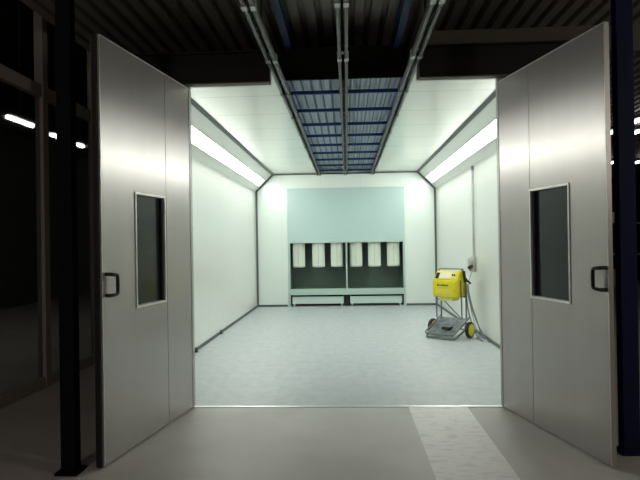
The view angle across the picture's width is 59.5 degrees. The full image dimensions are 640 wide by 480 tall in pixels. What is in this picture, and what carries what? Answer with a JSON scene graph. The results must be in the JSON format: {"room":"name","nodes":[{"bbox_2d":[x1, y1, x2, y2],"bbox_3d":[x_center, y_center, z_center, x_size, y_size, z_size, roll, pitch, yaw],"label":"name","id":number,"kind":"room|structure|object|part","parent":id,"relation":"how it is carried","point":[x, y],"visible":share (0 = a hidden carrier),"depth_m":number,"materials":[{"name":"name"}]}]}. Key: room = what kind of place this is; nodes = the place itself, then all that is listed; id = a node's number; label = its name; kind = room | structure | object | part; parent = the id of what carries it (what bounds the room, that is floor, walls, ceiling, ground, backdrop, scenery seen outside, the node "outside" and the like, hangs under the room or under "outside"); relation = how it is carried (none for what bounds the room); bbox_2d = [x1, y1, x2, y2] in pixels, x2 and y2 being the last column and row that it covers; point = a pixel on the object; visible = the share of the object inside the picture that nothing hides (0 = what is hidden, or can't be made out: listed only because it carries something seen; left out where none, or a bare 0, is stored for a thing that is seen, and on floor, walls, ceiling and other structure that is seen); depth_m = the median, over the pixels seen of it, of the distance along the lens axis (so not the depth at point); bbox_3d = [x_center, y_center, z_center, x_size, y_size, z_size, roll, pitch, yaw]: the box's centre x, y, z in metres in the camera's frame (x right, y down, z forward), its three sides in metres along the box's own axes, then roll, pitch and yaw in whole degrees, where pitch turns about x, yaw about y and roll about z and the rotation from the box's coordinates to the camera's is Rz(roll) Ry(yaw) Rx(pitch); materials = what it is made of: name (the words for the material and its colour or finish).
{"room":"factory hall","nodes":[
{"label":"factory hall","id":0,"kind":"room"},
{"bbox_2d":[0,0,86,102],"bbox_3d":[1.352,-5.025,8.968,20.000,0.100,30.000,-1,0,3],"label":"ceiling","id":1,"kind":"structure","parent":0,"point":[9,41],"depth_m":13.82,"materials":[{"name":"black"}]},
{"bbox_2d":[0,57,86,107],"bbox_3d":[-8.633,-1.515,9.433,0.100,6.600,30.000,-1,0,3],"label":"wall","id":2,"kind":"structure","parent":0,"point":[4,62],"depth_m":15.78,"materials":[{"name":"black"}]},
{"bbox_2d":[192,157,256,346],"bbox_3d":[-1.873,0.216,9.931,0.100,2.930,8.640,-1,0,3],"label":"wall","id":3,"kind":"structure","parent":0,"point":[224,208],"depth_m":10.21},
{"bbox_2d":[198,305,257,349],"bbox_3d":[-1.790,1.658,9.910,0.020,0.045,8.600,-1,0,3],"label":"trim","id":4,"kind":"structure","parent":3,"relation":"attached to","point":[255,307],"depth_m":10.48,"materials":[{"name":"grey metal"}]},
{"bbox_2d":[191,104,270,191],"bbox_3d":[-1.652,-1.485,9.928,0.465,0.465,8.640,-1,0,3],"label":"wall","id":5,"kind":"structure","parent":0,"point":[198,119],"depth_m":9.45,"materials":[{"name":"white metal"}]},
{"bbox_2d":[191,124,263,186],"bbox_3d":[-1.645,-1.435,10.007,0.176,0.176,7.860,-1,0,3],"label":"fluorescent light strip","id":6,"kind":"object","parent":5,"relation":"attached to","point":[200,140],"visible":0.59,"depth_m":9.49,"materials":[{"name":"white plastic"}]},
{"bbox_2d":[191,98,273,174],"bbox_3d":[-1.412,-1.671,9.922,0.060,0.030,8.630,-1,0,3],"label":"trim","id":7,"kind":"structure","parent":5,"relation":"attached to","point":[195,104],"depth_m":8.63,"materials":[{"name":"grey metal"}]},
{"bbox_2d":[0,280,639,479],"bbox_3d":[1.457,1.684,8.933,20.000,0.120,30.000,-1,0,3],"label":"floor","id":8,"kind":"structure","parent":0,"point":[346,443],"depth_m":5.30,"materials":[{"name":"concrete"}]},
{"bbox_2d":[0,11,94,408],"bbox_3d":[-3.216,-1.416,6.468,0.100,6.200,5.390,-1,0,3],"label":"wall","id":9,"kind":"structure","parent":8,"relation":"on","point":[29,287],"depth_m":6.28,"materials":[{"name":"grey glass"}]},
{"bbox_3d":[-3.253,-1.709,5.811,0.080,0.140,1.210,-1,0,3],"label":"rail","id":10,"kind":"part","parent":9,"relation":"part of","materials":[{"name":"grey"}]},
{"bbox_3d":[-3.226,-0.039,5.802,0.012,3.200,1.210,-1,0,3],"label":"pane","id":11,"kind":"part","parent":9,"relation":"part of","materials":[{"name":"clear glass"}]},
{"bbox_3d":[-3.200,1.621,5.793,0.080,0.120,1.210,-1,0,3],"label":"rail","id":12,"kind":"part","parent":9,"relation":"part of","materials":[{"name":"grey"}]},
{"bbox_3d":[-3.189,-1.703,7.129,0.080,0.140,1.210,-1,0,3],"label":"rail","id":13,"kind":"part","parent":9,"relation":"part of","materials":[{"name":"grey"}]},
{"bbox_3d":[-3.163,-0.033,7.120,0.012,3.200,1.210,-1,0,3],"label":"pane","id":14,"kind":"part","parent":9,"relation":"part of","materials":[{"name":"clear glass"}]},
{"bbox_3d":[-3.137,1.627,7.112,0.080,0.120,1.210,-1,0,3],"label":"rail","id":15,"kind":"part","parent":9,"relation":"part of","materials":[{"name":"grey metal"}]},
{"bbox_2d":[54,0,86,476],"bbox_3d":[-1.802,-0.376,3.993,0.160,4.050,0.160,-1,0,3],"label":"steel column","id":16,"kind":"structure","parent":8,"relation":"on","point":[71,466],"depth_m":3.95,"materials":[{"name":"black metal"}]},
{"bbox_3d":[-1.770,1.639,3.982,0.160,0.020,0.160,-1,0,3],"label":"plate","id":17,"kind":"part","parent":16,"relation":"part of","materials":[{"name":"black paint"}]},
{"bbox_2d":[292,295,343,306],"bbox_3d":[-0.040,1.553,14.275,1.300,0.245,0.294,-1,0,3],"label":"bin","id":18,"kind":"object","parent":8,"relation":"on","point":[326,299],"visible":1,"depth_m":14.14,"materials":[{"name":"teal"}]},
{"bbox_2d":[287,186,405,306],"bbox_3d":[0.676,0.173,14.529,2.950,2.985,0.910,-1,0,3],"label":"housing","id":19,"kind":"object","parent":8,"relation":"on","point":[364,215],"visible":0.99,"depth_m":14.14,"materials":[{"name":"teal"}]},
{"bbox_2d":[293,243,304,267],"bbox_3d":[-0.544,0.344,14.411,0.330,0.720,0.331,-1,0,3],"label":"cartridge","id":20,"kind":"object","parent":19,"relation":"hanging from","point":[298,248],"visible":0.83,"depth_m":14.28,"materials":[{"name":"white paper"}]},
{"bbox_2d":[312,243,324,266],"bbox_3d":[-0.040,0.336,14.387,0.330,0.720,0.331,-1,0,3],"label":"cartridge","id":21,"kind":"object","parent":19,"relation":"hanging from","point":[318,249],"visible":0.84,"depth_m":14.26,"materials":[{"name":"white"}]},
{"bbox_2d":[331,243,342,266],"bbox_3d":[0.435,0.328,14.364,0.330,0.720,0.331,-1,0,3],"label":"cartridge","id":22,"kind":"object","parent":19,"relation":"hanging from","point":[336,248],"visible":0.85,"depth_m":14.23,"materials":[{"name":"white"}]},
{"bbox_3d":[0.643,-0.644,14.123,2.950,1.355,0.030,-1,0,3],"label":"panel","id":23,"kind":"part","parent":19,"relation":"part of","materials":[{"name":"teal"}]},
{"bbox_3d":[0.668,0.849,14.141,2.950,1.630,0.080,-1,0,3],"label":"frame","id":24,"kind":"part","parent":19,"relation":"part of","materials":[{"name":"grey metal"}]},
{"bbox_2d":[349,242,361,266],"bbox_3d":[0.919,0.321,14.341,0.330,0.720,0.331,-1,0,3],"label":"cartridge","id":25,"kind":"object","parent":19,"relation":"hanging from","point":[355,247],"visible":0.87,"depth_m":14.21,"materials":[{"name":"white"}]},
{"bbox_2d":[368,242,380,266],"bbox_3d":[1.389,0.313,14.318,0.330,0.720,0.331,-1,0,3],"label":"cartridge","id":26,"kind":"object","parent":19,"relation":"hanging from","point":[374,248],"visible":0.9,"depth_m":14.19,"materials":[{"name":"white"}]},
{"bbox_2d":[387,242,399,265],"bbox_3d":[1.868,0.306,14.295,0.330,0.720,0.331,-1,0,3],"label":"cartridge","id":27,"kind":"object","parent":19,"relation":"hanging from","point":[393,254],"visible":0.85,"depth_m":14.17,"materials":[{"name":"white"}]},
{"bbox_2d":[194,405,502,407],"bbox_3d":[0.256,1.622,5.457,2.996,0.006,0.050,-1,0,3],"label":"trim","id":28,"kind":"structure","parent":8,"relation":"on","point":[279,406],"depth_m":5.46,"materials":[{"name":"silver metal"}]},
{"bbox_2d":[350,295,401,305],"bbox_3d":[1.418,1.530,14.205,1.300,0.245,0.294,-1,0,3],"label":"bin","id":29,"kind":"object","parent":8,"relation":"on","point":[353,299],"visible":1,"depth_m":14.07,"materials":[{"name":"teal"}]},
{"bbox_2d":[425,268,474,339],"bbox_3d":[2.104,1.045,9.319,0.772,1.142,0.564,-1,0,43],"label":"powder coating machine","id":30,"kind":"object","parent":8,"relation":"on","point":[447,285],"visible":0.99,"depth_m":9.27,"materials":[{"name":"yellow plastic"}]},
{"bbox_3d":[2.088,0.594,9.319,0.210,0.096,0.079,-1,0,43],"label":"label plate","id":31,"kind":"part","parent":30,"relation":"part of","materials":[{"name":"beige"}]},
{"bbox_2d":[427,317,465,336],"bbox_3d":[2.112,1.435,9.319,0.500,0.232,0.500,-1,0,43],"label":"tray","id":32,"kind":"object","parent":30,"relation":"on","point":[445,326],"depth_m":9.28,"materials":[{"name":"grey metal"}]},
{"bbox_3d":[2.105,0.583,9.330,0.380,0.142,0.114,-1,0,43],"label":"control panel","id":33,"kind":"part","parent":30,"relation":"part of","materials":[{"name":"yellow plastic"}]},
{"bbox_3d":[2.221,0.606,9.455,0.494,0.266,0.122,-1,0,43],"label":"handle","id":34,"kind":"part","parent":30,"relation":"part of","materials":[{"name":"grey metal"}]},
{"bbox_3d":[2.325,0.987,9.213,0.022,0.651,0.041,-1,0,43],"label":"post","id":35,"kind":"part","parent":30,"relation":"part of","materials":[{"name":"grey metal"}]},
{"bbox_3d":[2.345,1.143,9.231,0.027,0.864,0.297,-1,0,43],"label":"post","id":36,"kind":"part","parent":30,"relation":"part of","materials":[{"name":"grey metal"}]},
{"bbox_2d":[460,269,470,283],"bbox_3d":[2.399,0.603,9.239,0.185,0.260,0.059,-1,0,17],"label":"gun","id":37,"kind":"object","parent":30,"relation":"hanging from","point":[464,272],"visible":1,"depth_m":9.22,"materials":[{"name":"black plastic"}]},
{"bbox_2d":[409,407,520,479],"bbox_3d":[1.034,1.599,3.268,0.560,0.002,4.242,-1,0,3],"label":"floor marking","id":38,"kind":"object","parent":8,"relation":"on","point":[456,446],"depth_m":4.33,"materials":[{"name":"white paint"}]},
{"bbox_2d":[466,288,482,341],"bbox_3d":[2.532,1.187,9.090,0.108,0.840,0.517,-1,0,-15],"label":"hose","id":39,"kind":"object","parent":8,"relation":"on","point":[466,288],"visible":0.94,"depth_m":9.30,"materials":[{"name":"grey rubber"}]},
{"bbox_2d":[467,284,484,338],"bbox_3d":[2.603,1.166,9.236,0.302,0.881,0.190,-1,0,39],"label":"hose","id":40,"kind":"object","parent":8,"relation":"on","point":[467,284],"visible":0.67,"depth_m":9.28,"materials":[{"name":"grey rubber"}]},
{"bbox_2d":[466,283,489,342],"bbox_3d":[2.532,1.155,8.981,0.040,0.900,0.549,-1,0,-23],"label":"hose","id":41,"kind":"object","parent":8,"relation":"on","point":[466,283],"visible":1,"depth_m":9.07,"materials":[{"name":"grey rubber"}]},
{"bbox_2d":[610,0,639,455],"bbox_3d":[2.282,-0.439,4.197,0.178,4.050,0.160,-1,0,3],"label":"steel column","id":42,"kind":"structure","parent":8,"relation":"on","point":[621,12],"depth_m":4.15,"materials":[{"name":"blue"}]},
{"bbox_3d":[2.314,1.576,4.187,0.178,0.020,0.160,-1,0,3],"label":"plate","id":43,"kind":"part","parent":42,"relation":"part of","materials":[{"name":"blue paint"}]},
{"bbox_2d":[612,222,639,288],"bbox_3d":[6.418,0.262,12.004,0.740,2.600,0.640,-1,0,3],"label":"storage rack","id":44,"kind":"object","parent":8,"relation":"on","point":[636,222],"visible":0.02,"depth_m":11.70,"materials":[{"name":"grey"}]},
{"bbox_2d":[613,269,615,286],"bbox_3d":[6.326,0.797,11.881,0.430,0.368,0.250,-1,0,3],"label":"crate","id":45,"kind":"object","parent":44,"relation":"on","point":[614,285],"visible":0.02,"depth_m":11.76,"materials":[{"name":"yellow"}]},
{"bbox_2d":[20,0,639,178],"bbox_3d":[4.288,-2.507,8.815,14.200,0.071,30.000,-1,0,3],"label":"ceiling","id":46,"kind":"structure","parent":0,"point":[137,26],"depth_m":6.23,"materials":[{"name":"grey metal"}]},
{"bbox_2d":[239,0,320,175],"bbox_3d":[-0.348,-2.052,7.600,0.110,0.806,13.130,-1,0,3],"label":"overhead track","id":47,"kind":"object","parent":46,"relation":"hanging from","point":[244,6],"visible":1,"depth_m":5.27,"materials":[{"name":"grey metal"}]},
{"bbox_3d":[-0.491,-2.093,4.638,0.018,0.750,0.017,-1,0,3],"label":"hanger rod","id":48,"kind":"part","parent":47,"relation":"part of","materials":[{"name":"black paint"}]},
{"bbox_2d":[334,0,348,174],"bbox_3d":[0.321,-2.063,7.568,0.110,0.806,13.130,-1,0,3],"label":"overhead track","id":49,"kind":"object","parent":46,"relation":"hanging from","point":[344,3],"visible":1,"depth_m":5.24,"materials":[{"name":"grey metal"}]},
{"bbox_3d":[0.294,-1.693,7.567,0.028,0.055,13.130,-1,0,3],"label":"rail","id":50,"kind":"part","parent":49,"relation":"part of","materials":[{"name":"grey metal"}]},
{"bbox_3d":[0.178,-2.104,4.606,0.018,0.750,0.017,-1,0,3],"label":"hanger rod","id":51,"kind":"part","parent":49,"relation":"part of","materials":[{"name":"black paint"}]},
{"bbox_3d":[0.358,-1.694,7.564,0.028,0.055,13.130,-1,0,3],"label":"rail","id":52,"kind":"part","parent":49,"relation":"part of","materials":[{"name":"grey metal"}]},
{"bbox_2d":[371,0,445,174],"bbox_3d":[1.000,-2.074,7.535,0.110,0.806,13.130,-1,0,3],"label":"overhead track","id":53,"kind":"object","parent":46,"relation":"hanging from","point":[427,10],"visible":1,"depth_m":5.41,"materials":[{"name":"grey metal"}]},
{"bbox_2d":[634,115,639,122],"bbox_3d":[6.370,-2.419,11.258,0.180,0.125,0.390,-1,0,3],"label":"lamp","id":54,"kind":"object","parent":46,"relation":"hanging from","point":[637,117],"visible":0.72,"depth_m":11.15,"materials":[{"name":"white"}]},
{"bbox_2d":[635,127,639,133],"bbox_3d":[7.037,-2.423,12.437,0.180,0.125,0.340,-1,0,3],"label":"lamp","id":55,"kind":"object","parent":46,"relation":"hanging from","point":[637,129],"visible":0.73,"depth_m":12.31,"materials":[{"name":"grey"}]},
{"bbox_2d":[191,55,495,173],"bbox_3d":[0.414,-1.745,9.829,4.680,0.060,8.640,-1,0,3],"label":"ceiling","id":56,"kind":"structure","parent":0,"point":[258,118],"depth_m":8.04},
{"bbox_2d":[280,77,407,171],"bbox_3d":[0.450,-1.798,10.173,1.416,0.109,7.950,-1,0,3],"label":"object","id":57,"kind":"structure","parent":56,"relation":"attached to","point":[370,101],"depth_m":8.31,"materials":[{"name":"blue paint"}]},
{"bbox_2d":[257,167,435,306],"bbox_3d":[0.649,-0.141,14.176,4.740,3.610,0.080,-1,0,3],"label":"wall","id":58,"kind":"structure","parent":0,"point":[418,194],"depth_m":14.14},
{"bbox_2d":[255,192,258,306],"bbox_3d":[-1.593,0.235,14.227,0.045,2.930,0.030,-1,0,3],"label":"trim","id":59,"kind":"structure","parent":58,"relation":"attached to","point":[255,192],"depth_m":14.21,"materials":[{"name":"grey metal"}]},
{"bbox_2d":[256,175,272,191],"bbox_3d":[-1.413,-1.434,14.226,0.458,0.458,0.030,-1,0,3],"label":"trim","id":60,"kind":"structure","parent":58,"relation":"attached to","point":[267,180],"depth_m":14.21,"materials":[{"name":"grey metal"}]},
{"bbox_2d":[259,305,287,306],"bbox_3d":[-1.193,1.668,14.206,0.760,0.050,0.020,-1,0,3],"label":"trim","id":61,"kind":"structure","parent":58,"relation":"attached to","point":[259,305],"depth_m":14.20,"materials":[{"name":"grey metal"}]},
{"bbox_2d":[273,171,416,175],"bbox_3d":[0.622,-1.681,14.129,3.680,0.030,0.030,-1,0,3],"label":"trim","id":62,"kind":"structure","parent":58,"relation":"attached to","point":[400,171],"depth_m":14.11,"materials":[{"name":"grey metal"}]},
{"bbox_2d":[407,303,435,304],"bbox_3d":[2.547,1.609,14.027,0.750,0.050,0.020,-1,0,3],"label":"trim","id":63,"kind":"structure","parent":58,"relation":"attached to","point":[407,303],"depth_m":14.02,"materials":[{"name":"grey metal"}]},
{"bbox_2d":[417,172,434,187],"bbox_3d":[2.663,-1.499,14.030,0.458,0.458,0.030,-1,0,3],"label":"trim","id":64,"kind":"structure","parent":58,"relation":"attached to","point":[419,173],"depth_m":14.02,"materials":[{"name":"grey metal"}]},
{"bbox_2d":[434,188,437,302],"bbox_3d":[2.896,0.163,14.011,0.045,2.930,0.030,-1,0,3],"label":"trim","id":65,"kind":"structure","parent":58,"relation":"attached to","point":[434,188],"depth_m":14.00,"materials":[{"name":"grey metal"}]},
{"bbox_2d":[187,61,568,407],"bbox_3d":[0.232,-0.055,5.476,4.740,3.360,0.060,-1,0,3],"label":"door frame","id":66,"kind":"structure","parent":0,"point":[417,67],"depth_m":5.53,"materials":[{"name":"grey metal"}]},
{"bbox_2d":[90,34,193,467],"bbox_3d":[-1.420,0.071,4.777,0.133,3.128,1.549,-1,0,12],"label":"door","id":67,"kind":"structure","parent":66,"relation":"in","point":[140,115],"depth_m":4.56,"materials":[{"name":"grey metal"}]},
{"bbox_3d":[-1.518,0.328,4.107,0.111,0.183,0.052,-1,0,-43],"label":"handle","id":68,"kind":"part","parent":67,"relation":"part of","materials":[{"name":"black plastic"}]},
{"bbox_2d":[133,40,569,86],"bbox_3d":[0.248,-1.829,5.778,4.840,0.600,0.830,-1,0,3],"label":"header beam","id":69,"kind":"structure","parent":66,"relation":"attached to","point":[493,59],"depth_m":5.46,"materials":[{"name":"black metal"}]},
{"bbox_2d":[270,0,294,50],"bbox_3d":[-0.309,-2.160,6.782,0.070,0.160,13.500,-1,0,3],"label":"steel beam","id":70,"kind":"structure","parent":69,"relation":"attached to","point":[278,7],"depth_m":5.52,"materials":[{"name":"blue metal"}]},
{"bbox_2d":[391,0,411,47],"bbox_3d":[0.864,-2.179,6.726,0.070,0.160,13.500,-1,0,3],"label":"steel beam","id":71,"kind":"structure","parent":69,"relation":"attached to","point":[405,5],"depth_m":5.54,"materials":[{"name":"blue metal"}]},
{"bbox_2d":[425,24,639,53],"bbox_3d":[5.177,-2.117,5.717,8.140,0.270,0.100,-1,0,3],"label":"purlin","id":72,"kind":"object","parent":69,"relation":"attached to","point":[566,32],"visible":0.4,"depth_m":5.82,"materials":[{"name":"grey metal"}]},
{"bbox_2d":[496,22,616,466],"bbox_3d":[1.856,0.032,4.641,0.110,3.103,1.526,-1,0,-10],"label":"door","id":73,"kind":"structure","parent":66,"relation":"in","point":[554,126],"depth_m":4.45,"materials":[{"name":"grey metal"}]},
{"bbox_3d":[1.961,0.272,3.944,0.111,0.183,0.052,-1,0,44],"label":"handle","id":74,"kind":"part","parent":73,"relation":"part of","materials":[{"name":"black plastic"}]},
{"bbox_2d":[419,97,496,187],"bbox_3d":[2.488,-1.551,9.729,0.465,0.465,8.640,-1,0,3],"label":"wall","id":75,"kind":"structure","parent":0,"point":[488,113],"depth_m":9.31,"materials":[{"name":"white metal"}]},
{"bbox_2d":[417,90,495,171],"bbox_3d":[2.243,-1.729,9.746,0.060,0.030,8.630,-1,0,3],"label":"trim","id":76,"kind":"structure","parent":75,"relation":"attached to","point":[492,96],"depth_m":8.47,"materials":[{"name":"grey metal"}]},
{"bbox_2d":[426,118,495,182],"bbox_3d":[2.490,-1.501,9.809,0.176,0.176,7.860,-1,0,3],"label":"fluorescent light strip","id":77,"kind":"object","parent":75,"relation":"attached to","point":[485,136],"visible":0.59,"depth_m":9.37,"materials":[{"name":"white plastic"}]},
{"bbox_2d":[436,151,499,344],"bbox_3d":[2.762,0.142,9.708,0.100,2.930,8.640,-1,0,3],"label":"wall","id":78,"kind":"structure","parent":0,"point":[454,196],"depth_m":9.76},
{"bbox_2d":[437,303,499,348],"bbox_3d":[2.724,1.586,9.693,0.020,0.045,8.600,-1,0,3],"label":"trim","id":79,"kind":"structure","parent":78,"relation":"attached to","point":[443,308],"depth_m":9.53,"materials":[{"name":"grey metal"}]},
{"bbox_2d":[468,257,475,271],"bbox_3d":[2.643,0.430,9.811,0.151,0.260,0.243,-1,0,3],"label":"wall socket","id":80,"kind":"object","parent":78,"relation":"attached to","point":[471,261],"visible":1,"depth_m":9.73,"materials":[{"name":"grey plastic"}]},
{"bbox_2d":[468,272,479,337],"bbox_3d":[2.611,1.064,9.471,0.119,1.076,0.691,-1,0,3],"label":"power cable","id":81,"kind":"object","parent":80,"relation":"hanging from","point":[471,272],"visible":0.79,"depth_m":9.52,"materials":[{"name":"grey plastic"}]},
{"bbox_2d":[471,166,474,256],"bbox_3d":[2.685,-0.501,9.835,0.042,1.600,0.060,-1,0,3],"label":"conduit pipe","id":82,"kind":"object","parent":78,"relation":"attached to","point":[472,167],"visible":0.98,"depth_m":9.82,"materials":[{"name":"grey metal"}]},
{"bbox_2d":[612,173,639,279],"bbox_3d":[11.442,-1.836,8.468,0.100,6.600,30.000,-1,0,3],"label":"wall","id":83,"kind":"structure","parent":0,"point":[637,174],"depth_m":21.20,"materials":[{"name":"black"}]}
]}

